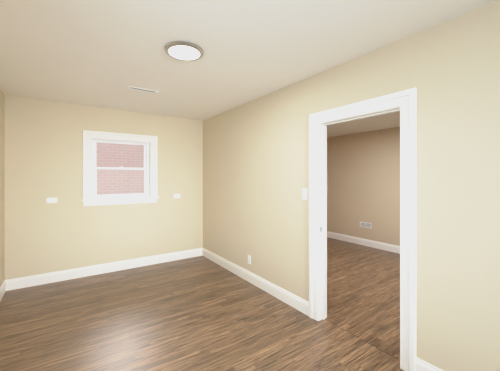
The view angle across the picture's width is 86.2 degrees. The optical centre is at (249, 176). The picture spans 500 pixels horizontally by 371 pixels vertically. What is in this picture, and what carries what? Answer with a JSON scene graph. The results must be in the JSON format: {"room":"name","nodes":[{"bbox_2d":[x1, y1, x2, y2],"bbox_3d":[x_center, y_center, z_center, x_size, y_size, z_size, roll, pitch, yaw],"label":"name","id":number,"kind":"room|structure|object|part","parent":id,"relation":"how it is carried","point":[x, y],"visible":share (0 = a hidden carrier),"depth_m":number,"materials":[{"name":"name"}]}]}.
{"room":"empty bedroom","nodes":[
{"label":"empty bedroom","id":0,"kind":"room"},
{"bbox_2d":[0,90,4,286],"bbox_3d":[-1.067,0.199,0.277,0.200,2.440,7.270,0,0,-35],"label":"wall","id":1,"kind":"structure","parent":0,"point":[2,187],"depth_m":3.21,"materials":[{"name":"beige paint"}]},
{"bbox_2d":[0,280,6,301],"bbox_3d":[-1.035,1.350,0.420,0.015,0.138,7.070,0,0,-35],"label":"baseboard","id":2,"kind":"structure","parent":1,"relation":"attached to","point":[3,288],"depth_m":3.19,"materials":[{"name":"white wood"}]},
{"bbox_2d":[5,95,202,279],"bbox_3d":[-2.051,0.199,4.151,2.994,2.440,0.220,0,0,-35],"label":"wall","id":3,"kind":"structure","parent":0,"point":[68,230],"depth_m":3.76,"materials":[{"name":"beige paint"}]},
{"bbox_2d":[47,198,56,202],"bbox_3d":[-2.662,0.314,3.590,0.114,0.070,0.007,0,0,-35],"label":"electrical outlet","id":4,"kind":"object","parent":3,"relation":"attached to","point":[51,200],"visible":1,"depth_m":3.59,"materials":[{"name":"white plastic"}]},
{"bbox_2d":[7,248,201,290],"bbox_3d":[-1.939,1.350,4.086,2.644,0.138,0.015,0,0,-35],"label":"baseboard","id":5,"kind":"structure","parent":3,"relation":"attached to","point":[40,279],"depth_m":3.87,"materials":[{"name":"white wood"}]},
{"bbox_2d":[81,196,158,201],"bbox_3d":[-1.960,0.332,4.104,1.074,0.026,0.131,0,0,-35],"label":"window sill","id":6,"kind":"structure","parent":3,"relation":"attached to","point":[105,199],"depth_m":4.01,"materials":[{"name":"white wood"}]},
{"bbox_2d":[83,130,157,205],"bbox_3d":[-1.991,-0.123,4.149,1.040,1.085,0.192,0,0,-35],"label":"window unit","id":7,"kind":"structure","parent":3,"relation":"in","point":[145,168],"depth_m":4.13,"materials":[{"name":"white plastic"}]},
{"bbox_3d":[-1.945,0.382,4.082,1.022,0.074,0.014,0,0,-35],"label":"window sill apron","id":8,"kind":"part","parent":7,"relation":"part of","materials":[{"name":"white wood"}]},
{"bbox_3d":[-2.021,-0.127,4.192,0.686,0.794,0.039,0,0,-35],"label":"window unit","id":9,"kind":"part","parent":7,"relation":"part of","materials":[{"name":"clear glass"}]},
{"bbox_2d":[0,237,403,370],"bbox_3d":[0.988,1.479,2.508,6.120,0.120,8.600,0,0,-35],"label":"floor","id":10,"kind":"structure","parent":0,"point":[200,313],"depth_m":2.60,"materials":[{"name":"brown wood"}]},
{"bbox_2d":[0,0,496,120],"bbox_3d":[0.019,-1.081,1.162,2.994,0.120,7.490,0,0,-35],"label":"ceiling","id":11,"kind":"structure","parent":0,"point":[101,53],"depth_m":2.04,"materials":[{"name":"paint"}]},
{"bbox_2d":[127,86,158,93],"bbox_3d":[-1.249,-1.018,3.131,0.340,0.006,0.095,0,0,-35],"label":"ceiling vent","id":12,"kind":"object","parent":11,"relation":"in","point":[143,90],"visible":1,"depth_m":3.13,"materials":[{"name":"white metal"}]},
{"bbox_2d":[165,41,202,60],"bbox_3d":[-0.529,-1.008,2.154,0.303,0.026,0.303,0,0,-35],"label":"recessed light","id":13,"kind":"object","parent":11,"relation":"in","point":[183,50],"visible":1,"depth_m":2.12,"materials":[{"name":"silver metal"}]},
{"bbox_2d":[203,0,499,370],"bbox_3d":[1.206,0.199,1.972,0.120,2.440,7.070,0,0,-35],"label":"wall","id":14,"kind":"structure","parent":0,"point":[255,172],"depth_m":1.85,"materials":[{"name":"beige paint"}]},
{"bbox_2d":[202,248,308,315],"bbox_3d":[-0.122,1.350,3.770,0.015,0.138,2.562,0,0,-35],"label":"baseboard","id":15,"kind":"structure","parent":14,"relation":"attached to","point":[290,299],"depth_m":3.34,"materials":[{"name":"white wood"}]},
{"bbox_2d":[302,188,306,199],"bbox_3d":[0.568,0.177,2.780,0.008,0.114,0.070,0,0,-35],"label":"light switch","id":16,"kind":"object","parent":14,"relation":"attached to","point":[304,193],"visible":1,"depth_m":2.77,"materials":[{"name":"white plastic"}]},
{"bbox_2d":[309,87,415,370],"bbox_3d":[0.940,0.393,2.338,0.143,2.053,1.001,0,0,-35],"label":"door frame","id":17,"kind":"structure","parent":14,"relation":"attached to","point":[404,101],"depth_m":1.98,"materials":[{"name":"white wood"}]},
{"bbox_2d":[415,357,442,370],"bbox_3d":[2.169,1.350,0.461,0.015,0.138,3.487,0,0,-35],"label":"baseboard","id":18,"kind":"structure","parent":14,"relation":"attached to","point":[420,365],"depth_m":1.85,"materials":[{"name":"white wood"}]},
{"bbox_2d":[327,127,399,245],"bbox_3d":[3.421,0.199,4.194,0.200,2.440,8.600,0,0,-35],"label":"wall","id":19,"kind":"structure","parent":0,"point":[363,176],"depth_m":5.51,"materials":[{"name":"beige paint"}]},
{"bbox_2d":[327,231,399,253],"bbox_3d":[2.136,1.350,3.304,2.926,0.138,8.200,0,0,-35],"label":"baseboard","id":20,"kind":"structure","parent":19,"relation":"attached to","point":[374,244],"depth_m":5.50,"materials":[{"name":"white wood"}]},
{"bbox_2d":[360,221,371,228],"bbox_3d":[2.386,0.989,5.508,0.006,0.110,0.260,0,0,-35],"label":"electrical outlet","id":21,"kind":"object","parent":19,"relation":"in","point":[365,224],"visible":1,"depth_m":5.50,"materials":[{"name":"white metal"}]},
{"bbox_2d":[327,111,399,137],"bbox_3d":[2.218,-1.036,3.361,3.126,0.210,8.600,0,0,-35],"label":"ceiling","id":22,"kind":"structure","parent":0,"point":[385,121],"depth_m":4.83,"materials":[{"name":"paint"}]},
{"label":"outside","id":23,"kind":"structure","parent":0,"visible":0},
{"bbox_2d":[96,143,143,194],"bbox_3d":[-2.966,-2.081,6.479,12.500,9.000,0.250,0,0,-35],"label":"brick","id":24,"kind":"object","parent":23,"point":[119,165],"depth_m":6.26,"materials":[{"name":"red brick"}]}
]}

